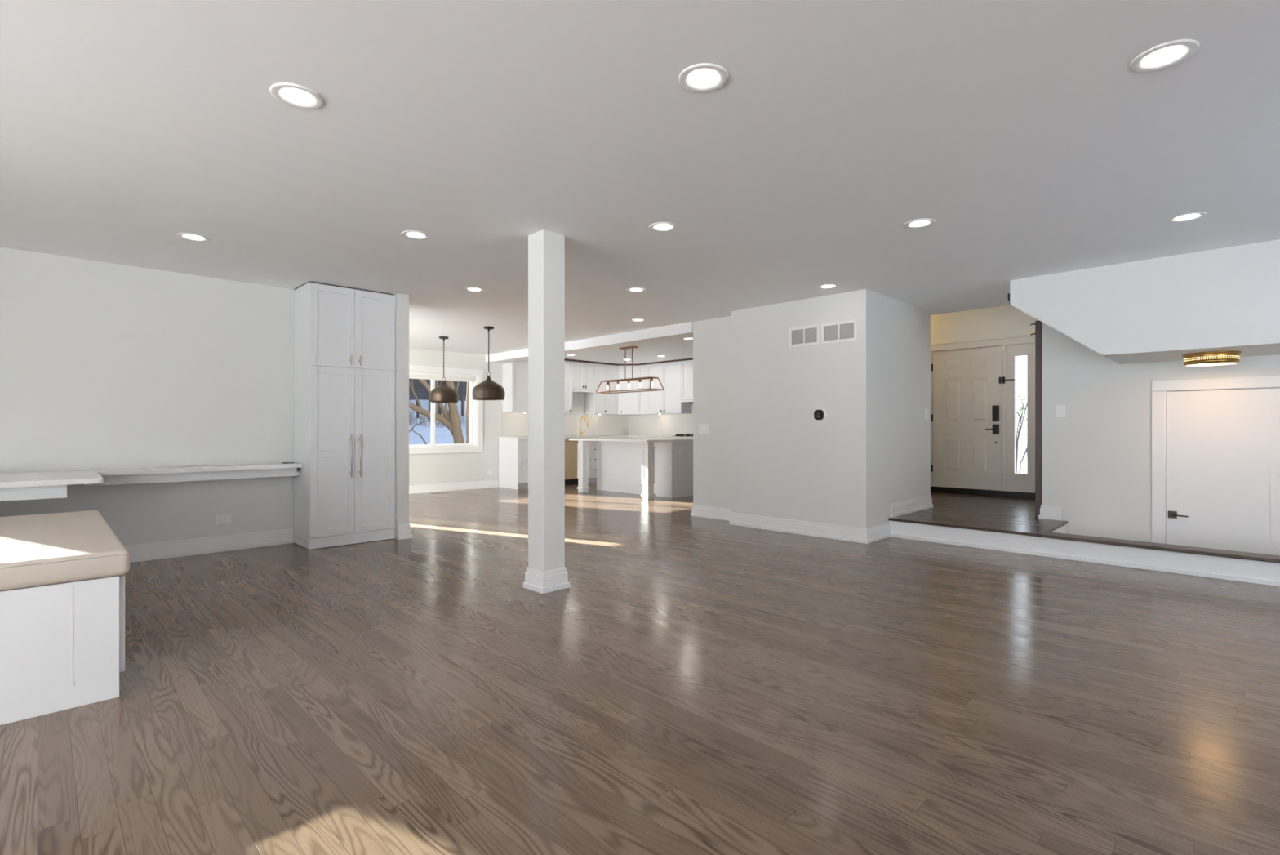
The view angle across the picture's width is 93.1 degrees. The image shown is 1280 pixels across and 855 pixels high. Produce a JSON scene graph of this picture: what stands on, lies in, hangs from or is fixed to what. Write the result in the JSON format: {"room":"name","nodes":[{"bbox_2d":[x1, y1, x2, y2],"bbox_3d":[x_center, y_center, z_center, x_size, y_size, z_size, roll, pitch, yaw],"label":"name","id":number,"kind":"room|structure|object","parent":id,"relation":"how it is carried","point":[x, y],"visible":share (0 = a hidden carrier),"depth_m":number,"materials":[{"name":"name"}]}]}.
{"room":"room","nodes":[
{"label":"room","id":0,"kind":"room"},
{"bbox_2d":[0,247,294,546],"bbox_3d":[-5.254,-0.113,4.028,6.820,2.440,0.120,0,0,-45],"label":"wall","id":1,"kind":"structure","parent":0,"point":[104,365],"depth_m":5.07,"materials":[{"name":"white paint"}]},
{"bbox_2d":[0,462,302,501],"bbox_3d":[-4.351,0.395,4.058,3.944,0.120,1.090,0,0,-45],"label":"desk","id":2,"kind":"object","parent":1,"relation":"attached to","point":[49,484],"visible":1,"depth_m":4.76,"materials":[{"name":"white wood"}]},
{"bbox_2d":[124,528,293,562],"bbox_3d":[-5.443,1.037,3.739,5.945,0.140,0.024,0,0,-45],"label":"baseboard","id":3,"kind":"structure","parent":1,"relation":"attached to","point":[173,548],"depth_m":5.35,"materials":[{"name":"white paint"}]},
{"bbox_2d":[214,514,231,524],"bbox_3d":[-3.741,0.822,5.439,0.118,0.078,0.009,0,0,-45],"label":"wall outlet","id":4,"kind":"object","parent":1,"relation":"attached to","point":[219,519],"visible":1,"depth_m":5.44,"materials":[{"name":"white plastic"}]},
{"bbox_2d":[218,516,227,521],"bbox_3d":[-3.739,0.822,5.437,0.068,0.033,0.002,0,0,-45],"label":"socket","id":5,"kind":"object","parent":4,"relation":"attached to","point":[220,518],"depth_m":5.44,"materials":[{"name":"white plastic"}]},
{"bbox_2d":[393,293,408,539],"bbox_3d":[-2.594,-0.113,6.285,0.115,2.440,0.665,0,0,-45],"label":"wall","id":6,"kind":"structure","parent":0,"point":[402,300],"depth_m":6.04,"materials":[{"name":"white paint"}]},
{"bbox_2d":[398,524,412,539],"bbox_3d":[-2.576,1.037,6.286,0.134,0.140,0.689,0,0,-45],"label":"baseboard","id":7,"kind":"structure","parent":6,"relation":"attached to","point":[404,531],"depth_m":6.04,"materials":[{"name":"white paint"}]},
{"bbox_2d":[408,347,598,485],"bbox_3d":[-2.718,-0.243,11.359,6.950,2.700,0.150,0,0,-45],"label":"wall","id":8,"kind":"structure","parent":0,"point":[433,468],"depth_m":10.86,"materials":[{"name":"white paint"}]},
{"bbox_2d":[408,364,483,453],"bbox_3d":[-3.551,-0.307,10.509,1.770,1.498,0.162,0,0,-45],"label":"window","id":9,"kind":"structure","parent":8,"relation":"in","point":[476,406],"depth_m":10.79,"materials":[{"name":"white paint"}]},
{"bbox_2d":[408,371,475,382],"bbox_3d":[-3.545,-0.883,10.495,1.510,0.110,0.040,0,0,-45],"label":"roller shade","id":10,"kind":"object","parent":9,"relation":"attached to","point":[423,375],"visible":0.63,"depth_m":10.54,"materials":[{"name":"white fabric"}]},
{"bbox_2d":[408,479,498,493],"bbox_3d":[-3.840,1.037,10.122,3.375,0.140,0.024,0,0,-45],"label":"baseboard","id":11,"kind":"structure","parent":8,"relation":"attached to","point":[415,489],"depth_m":10.66,"materials":[{"name":"white paint"}]},
{"bbox_2d":[486,471,493,475],"bbox_3d":[-2.772,0.837,11.193,0.118,0.078,0.009,0,0,-45],"label":"wall outlet","id":12,"kind":"object","parent":8,"relation":"attached to","point":[488,473],"visible":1,"depth_m":11.19,"materials":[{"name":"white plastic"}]},
{"bbox_2d":[502,360,572,413],"bbox_3d":[-1.956,-0.813,11.754,1.410,1.050,0.353,0,0,-45],"label":"upper cabinet","id":13,"kind":"object","parent":8,"relation":"attached to","point":[515,375],"visible":0.41,"depth_m":11.32,"materials":[{"name":"white paint"}]},
{"bbox_2d":[499,412,627,436],"bbox_3d":[-1.450,-0.060,12.501,3.310,0.453,0.014,0,0,-45],"label":"backsplash","id":14,"kind":"structure","parent":8,"relation":"attached to","point":[511,424],"depth_m":12.65,"materials":[{"name":"tile"}]},
{"bbox_2d":[572,360,595,392],"bbox_3d":[-1.242,-1.033,12.463,0.600,0.610,0.353,0,0,-45],"label":"upper cabinet","id":15,"kind":"object","parent":8,"relation":"attached to","point":[583,373],"visible":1,"depth_m":12.34,"materials":[{"name":"white paint"}]},
{"bbox_2d":[585,363,617,414],"bbox_3d":[-0.802,-0.813,12.899,0.640,1.050,0.353,0,0,-45],"label":"upper cabinet","id":16,"kind":"object","parent":8,"relation":"attached to","point":[598,403],"visible":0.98,"depth_m":12.76,"materials":[{"name":"white paint"}]},
{"bbox_2d":[0,482,1279,854],"bbox_3d":[-0.850,1.157,4.582,13.850,0.100,12.300,0,0,-45],"label":"floor","id":17,"kind":"structure","parent":0,"point":[696,685],"depth_m":2.48,"materials":[{"name":"brown wood"}]},
{"bbox_2d":[0,573,124,724],"bbox_3d":[-3.393,0.859,2.464,1.858,0.497,1.721,0,0,-45],"label":"base cabinet","id":18,"kind":"object","parent":17,"relation":"on","point":[62,645],"visible":0.7,"depth_m":2.37,"materials":[{"name":"white paint"}]},
{"bbox_2d":[0,510,129,590],"bbox_3d":[-3.389,0.556,2.470,1.872,0.103,1.758,0,0,-45],"label":"bench cushion","id":19,"kind":"object","parent":18,"relation":"on","point":[54,548],"visible":1,"depth_m":2.51,"materials":[{"name":"beige fabric"}]},
{"bbox_2d":[293,281,395,549],"bbox_3d":[-2.877,-0.114,5.925,0.783,2.434,0.528,0,0,-45],"label":"tall cabinet","id":20,"kind":"object","parent":17,"relation":"on","point":[344,337],"visible":1,"depth_m":5.73,"materials":[{"name":"white paint"}]},
{"bbox_2d":[498,438,528,488],"bbox_3d":[-2.052,0.657,11.449,1.018,0.900,0.620,0,0,-45],"label":"base cabinet","id":21,"kind":"object","parent":17,"relation":"on","point":[513,453],"visible":0.6,"depth_m":11.01,"materials":[{"name":"white paint"}]},
{"bbox_2d":[523,229,569,593],"bbox_3d":[-0.649,-0.113,4.204,0.232,2.440,0.232,0,0,-45],"label":"pillar","id":22,"kind":"structure","parent":17,"relation":"on","point":[546,571],"depth_m":4.14,"materials":[{"name":"white paint"}]},
{"bbox_2d":[564,438,577,484],"bbox_3d":[-1.466,0.657,12.024,0.615,0.900,0.630,0,0,-45],"label":"dishwasher","id":23,"kind":"object","parent":17,"relation":"on","point":[571,446],"visible":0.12,"depth_m":11.73,"materials":[{"name":"metal"}]},
{"bbox_2d":[588,440,596,483],"bbox_3d":[-1.075,0.657,12.397,0.455,0.900,0.653,0,0,-45],"label":"base cabinet","id":24,"kind":"object","parent":17,"relation":"on","point":[593,444],"visible":0.34,"depth_m":12.13,"materials":[{"name":"white paint"}]},
{"bbox_2d":[568,437,693,499],"bbox_3d":[0.008,0.644,10.352,1.600,0.925,1.890,0,0,-45],"label":"kitchen island","id":25,"kind":"object","parent":17,"relation":"on","point":[649,468],"visible":0.99,"depth_m":10.05,"materials":[{"name":"white wood"}]},
{"bbox_2d":[568,437,693,442],"bbox_3d":[0.008,0.200,10.352,1.600,0.035,1.890,0,0,-45],"label":"island countertop","id":26,"kind":"structure","parent":25,"relation":"on","point":[612,439],"depth_m":9.93,"materials":[{"name":"white stone"}]},
{"bbox_2d":[677,445,681,453],"bbox_3d":[0.632,0.349,9.702,0.090,0.115,0.005,0,0,-45],"label":"outlet","id":27,"kind":"object","parent":25,"relation":"attached to","point":[679,447],"depth_m":9.70,"materials":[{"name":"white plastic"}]},
{"bbox_3d":[2.560,0.657,10.363,0.623,0.900,1.100,0,0,-45],"label":"base cabinet","id":28,"kind":"object","parent":17,"relation":"on","visible":0},
{"bbox_2d":[498,435,693,439],"bbox_3d":[0.268,0.186,10.754,3.335,0.038,4.884,0,0,-45],"label":"countertop","id":29,"kind":"structure","parent":28,"relation":"on","point":[591,436],"depth_m":12.01,"materials":[{"name":"white stone"}]},
{"bbox_2d":[578,416,588,435],"bbox_3d":[-1.153,-0.037,12.448,0.208,0.408,0.055,0,0,1],"label":"faucet","id":30,"kind":"object","parent":29,"relation":"on","point":[581,417],"visible":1,"depth_m":12.43,"materials":[{"name":"gold metal"}]},
{"bbox_2d":[675,433,693,436],"bbox_3d":[1.113,0.144,11.816,0.530,0.044,0.760,0,0,-45],"label":"cooktop","id":31,"kind":"object","parent":29,"relation":"in","point":[677,434],"visible":0.51,"depth_m":11.80,"materials":[{"name":"black metal"}]},
{"bbox_2d":[0,0,1279,364],"bbox_3d":[-0.850,-1.433,4.582,13.850,0.200,12.300,0,0,-45],"label":"ceiling","id":32,"kind":"structure","parent":0,"point":[1031,141],"depth_m":2.87,"materials":[{"name":"white paint"}]},
{"bbox_2d":[176,232,210,241],"bbox_3d":[-3.120,-1.329,4.239,0.190,0.007,0.190,0,0,-45],"label":"recessed light","id":33,"kind":"object","parent":32,"relation":"in","point":[190,237],"visible":1,"depth_m":4.23,"materials":[{"name":"white"}]},
{"bbox_2d":[183,235,204,239],"bbox_3d":[-3.120,-1.329,4.239,0.114,0.001,0.114,0,0,-45],"label":"diffuser","id":34,"kind":"object","parent":33,"relation":"attached to","point":[191,237],"depth_m":4.23,"materials":[{"name":"white plastic"}]},
{"bbox_2d":[269,82,324,109],"bbox_3d":[-1.377,-1.329,2.437,0.190,0.007,0.190,0,0,-45],"label":"recessed light","id":35,"kind":"object","parent":32,"relation":"in","point":[291,97],"visible":1,"depth_m":2.43,"materials":[{"name":"white plastic"}]},
{"bbox_2d":[280,88,313,104],"bbox_3d":[-1.377,-1.329,2.437,0.114,0.001,0.114,0,0,-45],"label":"diffuser","id":36,"kind":"object","parent":35,"relation":"attached to","point":[296,96],"depth_m":2.44,"materials":[{"name":"white plastic"}]},
{"bbox_2d":[400,230,430,239],"bbox_3d":[-1.551,-1.329,4.191,0.190,0.007,0.190,0,0,-45],"label":"recessed light","id":37,"kind":"object","parent":32,"relation":"in","point":[412,234],"visible":1,"depth_m":4.19,"materials":[{"name":"white"}]},
{"bbox_2d":[406,232,424,237],"bbox_3d":[-1.551,-1.329,4.191,0.114,0.001,0.114,0,0,-45],"label":"diffuser","id":38,"kind":"object","parent":37,"relation":"attached to","point":[411,234],"depth_m":4.19,"materials":[{"name":"white plastic"}]},
{"bbox_2d":[428,336,458,402],"bbox_3d":[-2.886,-0.853,8.916,0.420,0.960,0.420,0,0,-45],"label":"pendant lamp","id":39,"kind":"object","parent":32,"relation":"hanging from","point":[442,393],"visible":1,"depth_m":8.78,"materials":[{"name":"black metal"}]},
{"bbox_2d":[464,287,484,292],"bbox_3d":[-1.595,-1.329,5.838,0.190,0.007,0.190,0,0,-45],"label":"recessed light","id":40,"kind":"object","parent":32,"relation":"in","point":[471,289],"visible":1,"depth_m":5.83,"materials":[{"name":"white"}]},
{"bbox_2d":[468,288,479,290],"bbox_3d":[-1.595,-1.329,5.838,0.114,0.001,0.114,0,0,-45],"label":"diffuser","id":41,"kind":"object","parent":40,"relation":"attached to","point":[471,289],"depth_m":5.83,"materials":[{"name":"white plastic"}]},
{"bbox_2d":[472,326,505,399],"bbox_3d":[-2.003,-0.853,8.027,0.420,0.960,0.420,0,0,-45],"label":"pendant lamp","id":42,"kind":"object","parent":32,"relation":"hanging from","point":[487,389],"visible":1,"depth_m":7.88,"materials":[{"name":"black metal"}]},
{"bbox_2d":[485,321,693,364],"bbox_3d":[-0.975,-1.365,9.496,0.340,0.335,4.950,0,0,-45],"label":"beam","id":43,"kind":"structure","parent":32,"relation":"attached to","point":[681,331],"depth_m":8.69,"materials":[{"name":"white paint"}]},
{"bbox_2d":[595,346,664,393],"bbox_3d":[-0.190,-0.990,10.296,0.337,0.755,1.347,0,0,-45],"label":"linear chandelier","id":44,"kind":"object","parent":32,"relation":"hanging from","point":[651,378],"visible":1,"depth_m":10.26,"materials":[{"name":"orange metal"}]},
{"bbox_2d":[626,287,645,292],"bbox_3d":[-0.036,-1.329,5.851,0.190,0.007,0.190,0,0,-45],"label":"recessed light","id":45,"kind":"object","parent":32,"relation":"in","point":[636,290],"visible":1,"depth_m":5.85,"materials":[{"name":"white"}]},
{"bbox_2d":[630,288,641,291],"bbox_3d":[-0.036,-1.329,5.851,0.114,0.001,0.114,0,0,-45],"label":"diffuser","id":46,"kind":"object","parent":45,"relation":"attached to","point":[636,289],"depth_m":5.86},
{"bbox_2d":[630,318,645,321],"bbox_3d":[-0.023,-1.329,7.495,0.190,0.007,0.190,0,0,-45],"label":"recessed light","id":47,"kind":"object","parent":32,"relation":"in","point":[635,319],"visible":1,"depth_m":7.50,"materials":[{"name":"white"}]},
{"bbox_2d":[648,222,677,231],"bbox_3d":[0.153,-1.329,4.022,0.190,0.007,0.190,0,0,-45],"label":"recessed light","id":48,"kind":"object","parent":32,"relation":"in","point":[660,228],"visible":1,"depth_m":4.02,"materials":[{"name":"white"}]},
{"bbox_2d":[654,224,671,230],"bbox_3d":[0.153,-1.329,4.022,0.114,0.001,0.114,0,0,-45],"label":"diffuser","id":49,"kind":"object","parent":48,"relation":"attached to","point":[660,227],"depth_m":4.02,"materials":[{"name":"white plastic"}]},
{"bbox_2d":[678,62,728,93],"bbox_3d":[0.241,-1.329,2.311,0.190,0.007,0.190,0,0,-45],"label":"recessed light","id":50,"kind":"object","parent":32,"relation":"in","point":[701,81],"visible":1,"depth_m":2.31,"materials":[{"name":"white"}]},
{"bbox_2d":[688,70,718,87],"bbox_3d":[0.241,-1.329,2.311,0.114,0.001,0.114,0,0,-45],"label":"diffuser","id":51,"kind":"object","parent":50,"relation":"attached to","point":[701,78],"depth_m":2.31,"materials":[{"name":"white plastic"}]},
{"bbox_2d":[817,284,838,288],"bbox_3d":[1.771,-1.329,5.708,0.190,0.007,0.190,0,0,-45],"label":"recessed light","id":52,"kind":"object","parent":32,"relation":"in","point":[828,286],"visible":1,"depth_m":5.70,"materials":[{"name":"white"}]},
{"bbox_2d":[822,284,834,288],"bbox_3d":[1.771,-1.329,5.708,0.114,0.001,0.114,0,0,-45],"label":"diffuser","id":53,"kind":"object","parent":52,"relation":"attached to","point":[827,286],"depth_m":5.69,"materials":[{"name":"white plastic"}]},
{"bbox_2d":[903,217,935,228],"bbox_3d":[1.822,-1.329,3.954,0.190,0.007,0.190,0,0,-45],"label":"recessed light","id":54,"kind":"object","parent":32,"relation":"in","point":[918,224],"visible":1,"depth_m":3.95,"materials":[{"name":"white"}]},
{"bbox_2d":[910,221,928,226],"bbox_3d":[1.822,-1.329,3.954,0.114,0.001,0.114,0,0,-45],"label":"diffuser","id":55,"kind":"object","parent":54,"relation":"attached to","point":[917,224],"depth_m":3.96,"materials":[{"name":"white plastic"}]},
{"bbox_2d":[1129,39,1199,72],"bbox_3d":[1.878,-1.329,2.175,0.190,0.007,0.190,0,0,-45],"label":"recessed light","id":56,"kind":"object","parent":32,"relation":"in","point":[1169,57],"visible":1,"depth_m":2.17,"materials":[{"name":"white"}]},
{"bbox_2d":[1142,47,1184,66],"bbox_3d":[1.878,-1.329,2.175,0.114,0.001,0.114,0,0,-45],"label":"diffuser","id":57,"kind":"object","parent":56,"relation":"attached to","point":[1166,55],"depth_m":2.17,"materials":[{"name":"white plastic"}]},
{"bbox_2d":[1167,211,1207,222],"bbox_3d":[3.461,-1.329,3.837,0.190,0.007,0.190,0,0,-45],"label":"recessed light","id":58,"kind":"object","parent":32,"relation":"in","point":[1189,217],"visible":1,"depth_m":3.84,"materials":[{"name":"white"}]},
{"bbox_2d":[1174,214,1199,220],"bbox_3d":[3.461,-1.329,3.837,0.114,0.001,0.114,0,0,-45],"label":"diffuser","id":59,"kind":"object","parent":58,"relation":"attached to","point":[1189,216],"depth_m":3.84,"materials":[{"name":"white plastic"}]},
{"bbox_2d":[656,403,693,435],"bbox_3d":[1.491,-0.243,11.980,0.100,2.700,5.100,0,0,-45],"label":"wall","id":60,"kind":"structure","parent":0,"point":[691,403],"depth_m":12.35,"materials":[{"name":"white paint"}]},
{"bbox_2d":[616,364,641,414],"bbox_3d":[-0.254,-0.813,13.231,0.605,1.050,0.655,0,0,-45],"label":"upper cabinet","id":61,"kind":"object","parent":60,"relation":"attached to","point":[628,402],"visible":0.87,"depth_m":13.00,"materials":[{"name":"white paint"}]},
{"bbox_2d":[638,362,663,414],"bbox_3d":[0.320,-0.813,12.832,0.353,1.050,0.720,0,0,-45],"label":"upper cabinet","id":62,"kind":"object","parent":60,"relation":"attached to","point":[650,402],"visible":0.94,"depth_m":12.73,"materials":[{"name":"white paint"}]},
{"bbox_2d":[627,413,693,435],"bbox_3d":[1.456,-0.060,11.934,0.013,0.453,4.885,0,0,-45],"label":"backsplash","id":63,"kind":"structure","parent":60,"relation":"attached to","point":[668,424],"depth_m":12.94,"materials":[{"name":"tile"}]},
{"bbox_2d":[662,360,691,413],"bbox_3d":[0.749,-0.813,12.399,0.353,1.050,0.500,0,0,-45],"label":"upper cabinet","id":64,"kind":"object","parent":60,"relation":"attached to","point":[672,404],"visible":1,"depth_m":12.30,"materials":[{"name":"white paint"}]},
{"bbox_2d":[680,360,693,403],"bbox_3d":[1.224,-0.915,11.941,0.325,0.845,0.820,0,0,-45],"label":"upper cabinet","id":65,"kind":"object","parent":60,"relation":"attached to","point":[686,366],"visible":0.23,"depth_m":12.02,"materials":[{"name":"white paint"}]},
{"bbox_2d":[693,288,930,528],"bbox_3d":[1.931,-0.113,7.238,1.660,2.440,2.350,0,0,-45],"label":"wall","id":66,"kind":"structure","parent":0,"point":[764,452],"depth_m":6.43,"materials":[{"name":"white paint"}]},
{"bbox_2d":[564,357,693,365],"bbox_3d":[0.299,-1.353,10.584,2.960,0.030,4.600,0,0,-45],"label":"crown molding","id":67,"kind":"structure","parent":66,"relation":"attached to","point":[566,359],"depth_m":12.52,"materials":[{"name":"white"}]},
{"bbox_2d":[698,424,709,433],"bbox_3d":[0.794,0.015,7.511,0.010,0.118,0.165,0,0,-45],"label":"light switch","id":68,"kind":"object","parent":66,"relation":"attached to","point":[703,428],"visible":1,"depth_m":7.50,"materials":[{"name":"white plastic"}]},
{"bbox_2d":[690,504,890,543],"bbox_3d":[1.548,1.037,7.012,1.144,0.140,2.748,0,0,-24],"label":"baseboard","id":69,"kind":"structure","parent":66,"relation":"attached to","point":[866,535],"depth_m":6.33,"materials":[{"name":"white paint"}]},
{"bbox_2d":[789,324,819,347],"bbox_3d":[1.702,-0.951,6.285,0.008,0.205,0.350,0,0,-45],"label":"air vent","id":70,"kind":"object","parent":66,"relation":"in","point":[804,335],"visible":1,"depth_m":6.28,"materials":[{"name":"white plastic"}]},
{"bbox_2d":[813,407,826,422],"bbox_3d":[1.820,-0.128,6.152,0.027,0.152,0.152,0,0,-45],"label":"thermostat","id":71,"kind":"object","parent":66,"relation":"attached to","point":[820,415],"visible":1,"depth_m":6.14,"materials":[{"name":"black plastic"}]},
{"bbox_2d":[821,319,857,343],"bbox_3d":[1.972,-0.951,6.013,0.008,0.205,0.375,0,0,-45],"label":"air vent","id":72,"kind":"object","parent":66,"relation":"in","point":[842,331],"visible":1,"depth_m":6.01,"materials":[{"name":"white plastic"}]},
{"bbox_2d":[890,494,933,517],"bbox_3d":[2.869,0.847,6.707,1.124,0.140,0.324,0,0,-45],"label":"baseboard","id":73,"kind":"structure","parent":66,"relation":"attached to","point":[901,508],"depth_m":6.55,"materials":[{"name":"white paint"}]},
{"bbox_2d":[924,408,928,419],"bbox_3d":[3.259,-0.155,6.894,0.118,0.118,0.010,0,0,-45],"label":"light switch","id":74,"kind":"object","parent":66,"relation":"attached to","point":[926,411],"visible":1,"depth_m":6.89,"materials":[{"name":"white plastic"}]},
{"bbox_2d":[888,491,1068,537],"bbox_3d":[3.499,0.962,7.394,3.115,0.090,3.038,0,0,-45],"label":"floor","id":75,"kind":"structure","parent":0,"point":[1005,514],"depth_m":6.39,"materials":[{"name":"brown wood"}]},
{"bbox_2d":[1030,320,1041,517],"bbox_3d":[4.053,-0.086,6.193,0.070,2.005,0.101,0,0,-45],"label":"newel post","id":76,"kind":"object","parent":75,"relation":"on","point":[1037,324],"visible":0.81,"depth_m":6.16,"materials":[{"name":"brown wood"}]},
{"bbox_2d":[930,305,1039,342],"bbox_3d":[4.573,-0.993,8.558,0.150,4.200,3.100,0,0,-45],"label":"wall","id":77,"kind":"structure","parent":0,"point":[1006,320],"depth_m":8.34,"materials":[{"name":"white paint"}]},
{"bbox_2d":[930,333,1035,498],"bbox_3d":[4.722,-0.155,8.339,0.187,2.145,1.420,0,0,-45],"label":"door","id":78,"kind":"structure","parent":77,"relation":"in","point":[973,380],"depth_m":8.34,"materials":[{"name":"white paint"}]},
{"bbox_2d":[1051,524,1066,533],"bbox_3d":[4.192,1.401,5.365,0.890,0.913,1.215,0,0,-45],"label":"baseboard","id":79,"kind":"structure","parent":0,"point":[1062,529],"depth_m":5.85,"materials":[{"name":"white paint"}]},
{"bbox_2d":[888,520,1279,586],"bbox_3d":[4.312,1.335,4.494,0.168,0.783,4.900,0,0,-45],"label":"wall","id":80,"kind":"structure","parent":0,"point":[1262,572],"depth_m":4.94,"materials":[{"name":"white paint"}]},
{"bbox_2d":[1041,531,1279,563],"bbox_3d":[4.784,0.929,4.024,0.210,0.025,3.570,0,0,-45],"label":"cap","id":81,"kind":"object","parent":80,"relation":"on","point":[1160,546],"visible":1,"depth_m":4.68,"materials":[{"name":"brown wood"}]},
{"bbox_2d":[1009,239,1279,364],"bbox_3d":[5.038,-0.966,4.462,0.958,0.734,3.833,0,0,-45],"label":"bulkhead","id":82,"kind":"structure","parent":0,"point":[1226,299],"depth_m":4.73,"materials":[{"name":"white paint"}]},
{"bbox_2d":[1181,351,1241,366],"bbox_3d":[4.610,-0.552,4.895,0.356,0.093,0.356,0,0,-45],"label":"ceiling lamp","id":83,"kind":"object","parent":82,"relation":"attached to","point":[1213,357],"visible":1,"depth_m":4.79,"materials":[{"name":"gold metal"}]},
{"bbox_2d":[1186,362,1235,366],"bbox_3d":[4.610,-0.509,4.895,0.306,0.006,0.306,0,0,-45],"label":"diffuser","id":84,"kind":"object","parent":83,"relation":"attached to","point":[1188,364],"depth_m":4.87,"materials":[{"name":"white glass"}]},
{"bbox_2d":[1041,321,1279,542],"bbox_3d":[5.439,0.262,4.827,0.120,3.190,3.785,0,0,-45],"label":"wall","id":85,"kind":"structure","parent":0,"point":[1096,459],"depth_m":5.79,"materials":[{"name":"white paint"}]},
{"bbox_2d":[1038,504,1062,519],"bbox_3d":[4.104,0.847,6.069,0.024,0.140,0.193,0,0,-45],"label":"baseboard","id":86,"kind":"structure","parent":85,"relation":"attached to","point":[1046,512],"depth_m":6.06,"materials":[{"name":"white paint"}]},
{"bbox_2d":[1056,404,1065,417],"bbox_3d":[4.172,-0.166,6.010,0.010,0.120,0.078,0,0,-45],"label":"light switch","id":87,"kind":"object","parent":85,"relation":"attached to","point":[1060,409],"visible":1,"depth_m":6.01,"materials":[{"name":"white plastic"}]},
{"bbox_2d":[1151,375,1279,555],"bbox_3d":[5.023,0.639,5.199,0.145,2.135,0.968,0,0,-45],"label":"door","id":88,"kind":"structure","parent":85,"relation":"in","point":[1215,454],"depth_m":5.22,"materials":[{"name":"white paint"}]},
{"label":"outside","id":89,"kind":"structure","parent":0,"visible":0},
{"bbox_2d":[408,378,466,400],"bbox_3d":[-30.003,-7.879,44.405,140.000,13.799,44.700,0,0,-45],"label":"wooded hill","id":90,"kind":"structure","parent":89,"point":[423,392],"depth_m":32.07,"materials":[{"name":"plant"}]},
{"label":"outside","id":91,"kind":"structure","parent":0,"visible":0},
{"bbox_2d":[408,399,1026,457],"bbox_3d":[-14.410,0.171,14.511,120.000,3.471,20.100,0,0,-45],"label":"snow ground","id":92,"kind":"structure","parent":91,"point":[443,435],"depth_m":24.40,"materials":[{"name":"white snow"}]},
{"bbox_2d":[415,378,421,417],"bbox_3d":[-10.908,-4.266,29.449,0.959,8.511,1.002,0,0,16],"label":"tree","id":93,"kind":"object","parent":92,"relation":"on","point":[417,380],"visible":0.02,"depth_m":29.53,"materials":[{"name":"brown plant"}]},
{"bbox_2d":[408,419,431,444],"bbox_3d":[-5.266,0.184,14.502,0.602,0.748,0.086,0,0,-45],"label":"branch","id":94,"kind":"object","parent":92,"relation":"on","point":[412,428],"visible":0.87,"depth_m":14.47,"materials":[{"name":"plant"}]},
{"bbox_2d":[420,379,431,421],"bbox_3d":[-9.892,-4.162,28.619,0.989,8.779,1.033,0,0,-16],"label":"tree","id":95,"kind":"object","parent":92,"relation":"on","point":[428,381],"visible":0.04,"depth_m":28.41,"materials":[{"name":"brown plant"}]},
{"bbox_2d":[408,378,464,444],"bbox_3d":[-6.086,-1.824,18.204,2.188,5.638,4.678,0,0,33],"label":"bare tree","id":96,"kind":"object","parent":92,"relation":"on","point":[454,424],"visible":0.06,"depth_m":18.23,"materials":[{"name":"brown plant"}]},
{"bbox_2d":[408,408,466,427],"bbox_3d":[-3.302,-0.450,31.855,28.295,1.215,2.675,0,0,-45],"label":"dry brush","id":97,"kind":"object","parent":92,"relation":"on","point":[410,415],"visible":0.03,"depth_m":25.98,"materials":[{"name":"brown plant"}]},
{"bbox_2d":[435,380,441,414],"bbox_3d":[-9.997,-4.215,30.545,0.887,8.416,1.315,0,0,29],"label":"tree","id":98,"kind":"object","parent":92,"relation":"on","point":[439,381],"visible":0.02,"depth_m":30.39,"materials":[{"name":"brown plant"}]},
{"bbox_2d":[453,381,466,393],"bbox_3d":[-8.880,-3.555,29.397,1.136,7.272,0.767,0,0,-9],"label":"tree","id":99,"kind":"object","parent":92,"relation":"on","point":[455,382],"visible":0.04,"depth_m":29.35,"materials":[{"name":"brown plant"}]},
{"bbox_2d":[461,381,466,416],"bbox_3d":[-9.184,-3.659,31.321,0.952,6.840,0.711,0,0,35],"label":"tree","id":100,"kind":"object","parent":92,"relation":"on","point":[462,382],"visible":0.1,"depth_m":31.29,"materials":[{"name":"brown plant"}]},
{"bbox_2d":[465,382,469,443],"bbox_3d":[-4.356,-0.419,15.409,0.148,2.484,0.181,0,0,-45],"label":"bare tree","id":101,"kind":"object","parent":92,"relation":"on","point":[467,410],"visible":0.43,"depth_m":15.35,"materials":[{"name":"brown plant"}]},
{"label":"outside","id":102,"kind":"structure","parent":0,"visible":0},
{"bbox_2d":[1017,456,1026,473],"bbox_3d":[17.475,2.007,-17.597,120.000,0.200,70.400,0,0,-45],"label":"yard","id":103,"kind":"structure","parent":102,"point":[1024,464],"depth_m":30.71,"materials":[{"name":"white snow"}]},
{"bbox_2d":[1015,360,1026,472],"bbox_3d":[5.588,0.454,8.741,0.266,2.909,0.520,0,0,-45],"label":"tree","id":104,"kind":"object","parent":103,"relation":"on","point":[1020,415],"visible":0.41,"depth_m":8.82,"materials":[{"name":"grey plant"}]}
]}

